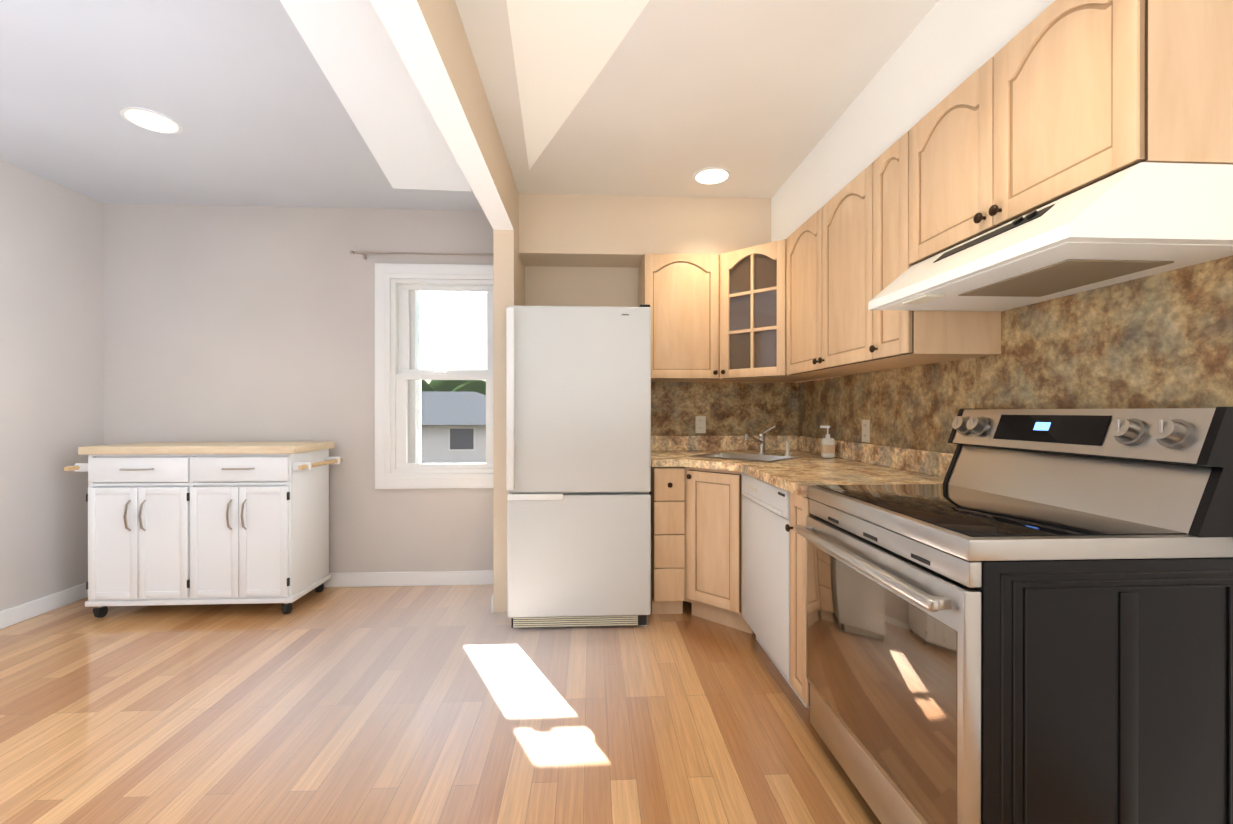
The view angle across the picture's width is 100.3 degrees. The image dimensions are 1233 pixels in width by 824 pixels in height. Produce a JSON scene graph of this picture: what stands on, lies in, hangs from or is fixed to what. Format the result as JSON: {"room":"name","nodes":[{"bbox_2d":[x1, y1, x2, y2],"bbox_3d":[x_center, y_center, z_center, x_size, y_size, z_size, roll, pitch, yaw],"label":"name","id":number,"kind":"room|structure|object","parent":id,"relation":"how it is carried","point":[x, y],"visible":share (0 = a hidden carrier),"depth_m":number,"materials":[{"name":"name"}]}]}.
{"room":"kitchen","nodes":[
{"label":"kitchen","id":0,"kind":"room"},
{"bbox_2d":[0,159,103,610],"bbox_3d":[-3.274,-0.094,0.241,0.120,2.546,6.521,0,0,-3],"label":"wall","id":1,"kind":"structure","parent":0,"point":[51,329],"depth_m":3.02,"materials":[{"name":"beige paint"}]},
{"bbox_2d":[0,583,87,628],"bbox_3d":[-3.208,1.131,0.246,0.014,0.095,6.281,0,0,-3],"label":"baseboard","id":2,"kind":"structure","parent":1,"relation":"attached to","point":[27,610],"depth_m":2.98,"materials":[{"name":"white wood"}]},
{"bbox_2d":[0,585,880,823],"bbox_3d":[-0.891,1.229,0.362,4.893,0.100,6.521,0,0,-3],"label":"floor","id":3,"kind":"structure","parent":0,"point":[450,704],"depth_m":1.96,"materials":[{"name":"brown wood"}]},
{"bbox_2d":[64,441,342,616],"bbox_3d":[-2.445,0.685,3.135,1.301,0.980,0.503,0,0,-3],"label":"kitchen cart","id":4,"kind":"object","parent":3,"relation":"on","point":[187,523],"visible":1,"depth_m":2.94,"materials":[{"name":"white wood"}]},
{"bbox_2d":[506,304,650,627],"bbox_3d":[-0.216,0.296,3.109,0.773,1.757,0.799,0,0,-3],"label":"refrigerator","id":5,"kind":"object","parent":3,"relation":"on","point":[578,433],"visible":0.98,"depth_m":2.76,"materials":[{"name":"white metal"}]},
{"bbox_2d":[649,466,684,613],"bbox_3d":[0.308,0.742,3.206,0.228,0.866,0.711,0,0,-3],"label":"base cabinet","id":6,"kind":"object","parent":3,"relation":"on","point":[667,492],"depth_m":2.90,"materials":[{"name":"brown wood"}]},
{"bbox_2d":[651,435,953,496],"bbox_3d":[0.760,0.235,2.722,1.110,0.140,1.719,0,0,-3],"label":"countertop","id":7,"kind":"structure","parent":6,"relation":"on","point":[853,463],"depth_m":2.60,"materials":[{"name":"stone"}]},
{"bbox_2d":[689,425,801,461],"bbox_3d":[0.774,0.258,3.059,0.544,0.354,0.470,0,0,42],"label":"sink","id":8,"kind":"object","parent":7,"relation":"in","point":[761,455],"visible":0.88,"depth_m":3.15,"materials":[{"name":"silver metal"}]},
{"bbox_2d":[820,426,834,457],"bbox_3d":[1.211,0.171,2.959,0.081,0.186,0.050,0,0,-3],"label":"soap bottle","id":9,"kind":"object","parent":7,"relation":"on","point":[827,447],"visible":1,"depth_m":2.94,"materials":[{"name":"white plastic"}]},
{"bbox_2d":[685,467,752,633],"bbox_3d":[0.536,0.742,2.803,0.283,0.866,0.283,0,0,-3],"label":"base cabinet","id":10,"kind":"object","parent":3,"relation":"on","point":[696,537],"depth_m":2.78,"materials":[{"name":"brown wood"}]},
{"bbox_2d":[742,473,809,707],"bbox_3d":[0.991,0.743,2.367,0.675,0.866,0.628,0,0,-3],"label":"dishwasher","id":11,"kind":"object","parent":3,"relation":"on","point":[765,565],"visible":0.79,"depth_m":2.28,"materials":[{"name":"white metal"}]},
{"bbox_2d":[795,407,1232,823],"bbox_3d":[1.009,0.583,1.473,0.724,1.189,0.796,0,0,-3],"label":"range","id":12,"kind":"object","parent":3,"relation":"on","point":[1021,616],"visible":1,"depth_m":1.09,"materials":[{"name":"silver metal"}]},
{"bbox_2d":[103,203,794,572],"bbox_3d":[-1.050,-0.099,3.556,4.653,2.546,0.123,0,0,-3],"label":"wall","id":13,"kind":"structure","parent":0,"point":[239,323],"depth_m":3.45,"materials":[{"name":"beige paint"}]},
{"bbox_2d":[324,570,493,586],"bbox_3d":[-2.043,1.127,3.440,2.599,0.095,0.018,0,0,-3],"label":"baseboard","id":14,"kind":"structure","parent":13,"relation":"attached to","point":[486,577],"depth_m":3.47,"materials":[{"name":"white wood"}]},
{"bbox_2d":[350,250,492,258],"bbox_3d":[-1.252,-1.054,3.446,1.014,0.050,0.077,0,0,-3],"label":"curtain rod","id":15,"kind":"object","parent":13,"relation":"attached to","point":[364,254],"visible":0.94,"depth_m":3.42,"materials":[{"name":"silver metal"}]},
{"bbox_2d":[375,263,493,488],"bbox_3d":[-1.191,-0.241,3.586,0.876,1.514,0.247,0,0,-3],"label":"window","id":16,"kind":"structure","parent":13,"relation":"in","point":[400,375],"depth_m":3.50,"materials":[{"name":"white wood"}]},
{"bbox_2d":[421,291,486,293],"bbox_3d":[-1.232,-0.971,3.857,4.200,0.050,0.500,0,0,-3],"label":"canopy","id":17,"kind":"object","parent":13,"relation":"attached to","point":[466,292],"depth_m":4.07,"materials":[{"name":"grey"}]},
{"bbox_2d":[639,254,726,381],"bbox_3d":[0.430,-0.600,3.368,0.535,0.786,0.397,0,0,-3],"label":"upper cabinet","id":18,"kind":"object","parent":13,"relation":"attached to","point":[676,288],"depth_m":3.23,"materials":[{"name":"brown wood"}]},
{"bbox_2d":[695,416,705,432],"bbox_3d":[0.584,0.088,3.571,0.072,0.118,0.008,0,0,-3],"label":"electrical outlet","id":19,"kind":"object","parent":13,"relation":"attached to","point":[700,424],"visible":1,"depth_m":3.57,"materials":[{"name":"beige plastic"}]},
{"bbox_2d":[0,0,938,210],"bbox_3d":[-0.891,-1.417,0.359,4.893,0.100,6.521,0,0,-3],"label":"ceiling","id":20,"kind":"structure","parent":0,"point":[756,98],"depth_m":2.26,"materials":[{"name":"paint"}]},
{"bbox_2d":[120,107,182,133],"bbox_3d":[-2.182,-1.366,2.416,0.220,0.007,0.220,0,0,-3],"label":"recessed light","id":21,"kind":"object","parent":20,"relation":"in","point":[151,120],"visible":1,"depth_m":2.40,"materials":[{"name":"white plastic"}]},
{"bbox_2d":[371,0,518,240],"bbox_3d":[-0.530,-1.216,0.377,0.118,0.303,6.281,0,0,-3],"label":"beam","id":22,"kind":"structure","parent":20,"relation":"attached to","point":[429,38],"depth_m":1.82,"materials":[{"name":"beige paint"}]},
{"bbox_2d":[280,0,648,190],"bbox_3d":[-0.502,-1.368,2.175,1.630,0.001,2.070,0,0,-3],"label":"skylight","id":23,"kind":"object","parent":20,"relation":"attached to","point":[563,51],"depth_m":2.05,"materials":[{"name":"white"}]},
{"bbox_2d":[693,167,730,184],"bbox_3d":[0.554,-1.367,2.984,0.220,0.007,0.220,0,0,-3],"label":"recessed light","id":24,"kind":"object","parent":20,"relation":"in","point":[711,175],"visible":1,"depth_m":2.97,"materials":[{"name":"white"}]},
{"bbox_2d":[493,230,524,612],"bbox_3d":[-0.674,0.053,3.265,0.118,2.243,0.501,0,0,-3],"label":"wall","id":25,"kind":"structure","parent":0,"point":[508,277],"depth_m":3.01,"materials":[{"name":"beige paint"}]},
{"bbox_2d":[491,593,493,612],"bbox_3d":[-0.738,1.127,3.238,0.012,0.095,0.470,0,0,-3],"label":"baseboard","id":26,"kind":"structure","parent":25,"relation":"attached to","point":[492,598],"depth_m":3.00,"materials":[{"name":"white wood"}]},
{"bbox_2d":[519,0,1054,267],"bbox_3d":[0.388,-1.183,2.290,1.906,0.374,2.551,0,0,-3],"label":"soffit","id":27,"kind":"structure","parent":0,"point":[946,48],"depth_m":2.85,"materials":[{"name":"beige paint"}]},
{"bbox_3d":[1.493,-0.094,0.480,0.120,2.546,6.521,0,0,-3],"label":"wall","id":28,"kind":"structure","parent":0,"visible":0},
{"bbox_2d":[711,240,782,379],"bbox_3d":[0.795,-0.600,3.062,0.385,0.785,0.386,0,0,-3],"label":"upper cabinet","id":29,"kind":"object","parent":28,"relation":"attached to","point":[747,283],"depth_m":3.11,"materials":[{"name":"brown wood"}]},
{"bbox_2d":[795,255,1232,453],"bbox_3d":[1.338,-0.124,2.338,0.002,0.800,2.552,0,0,-3],"label":"backsplash","id":30,"kind":"structure","parent":28,"relation":"attached to","point":[1162,340],"depth_m":1.55,"materials":[{"name":"stone"}]},
{"bbox_2d":[779,157,925,379],"bbox_3d":[1.139,-0.599,2.491,0.379,0.786,1.010,0,0,-3],"label":"upper cabinet","id":31,"kind":"object","parent":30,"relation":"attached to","point":[831,261],"depth_m":2.36,"materials":[{"name":"brown wood"}]},
{"bbox_2d":[862,420,869,442],"bbox_3d":[1.313,0.101,2.713,0.008,0.118,0.072,0,0,-3],"label":"outlet","id":32,"kind":"object","parent":30,"relation":"attached to","point":[865,430],"visible":1,"depth_m":2.70,"materials":[{"name":"beige plastic"}]},
{"bbox_2d":[879,125,1000,363],"bbox_3d":[1.187,-0.598,1.929,0.340,0.786,0.338,0,0,-3],"label":"upper cabinet","id":33,"kind":"object","parent":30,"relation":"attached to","point":[905,337],"depth_m":1.83,"materials":[{"name":"brown wood"}]},
{"bbox_2d":[915,0,1232,263],"bbox_3d":[1.212,-0.752,1.434,0.340,0.478,0.761,0,0,-3],"label":"upper cabinet","id":34,"kind":"object","parent":30,"relation":"attached to","point":[1055,100],"depth_m":1.19,"materials":[{"name":"brown wood"}]},
{"bbox_2d":[868,162,1232,311],"bbox_3d":[1.139,-0.428,1.429,0.484,0.163,0.754,0,0,-3],"label":"range hood","id":35,"kind":"object","parent":34,"relation":"attached to","point":[1140,220],"visible":1,"depth_m":1.15,"materials":[{"name":"white metal"}]},
{"label":"outside","id":36,"kind":"structure","parent":0,"visible":0},
{"bbox_3d":[-3.045,4.341,62.136,120.000,0.100,115.319,0,0,-3],"label":"ground","id":37,"kind":"structure","parent":36,"visible":0},
{"bbox_2d":[421,391,485,462],"bbox_3d":[-7.767,1.777,19.418,11.300,5.150,9.070,0,0,-3],"label":"house","id":38,"kind":"structure","parent":37,"relation":"on","point":[433,435],"depth_m":16.65,"materials":[{"name":"grey"}]},
{"bbox_2d":[421,380,485,394],"bbox_3d":[-8.793,0.682,29.475,37.927,7.311,10.900,0,0,-3],"label":"trees","id":39,"kind":"object","parent":37,"relation":"on","point":[475,384],"depth_m":26.49,"materials":[{"name":"green plant"}]}
]}

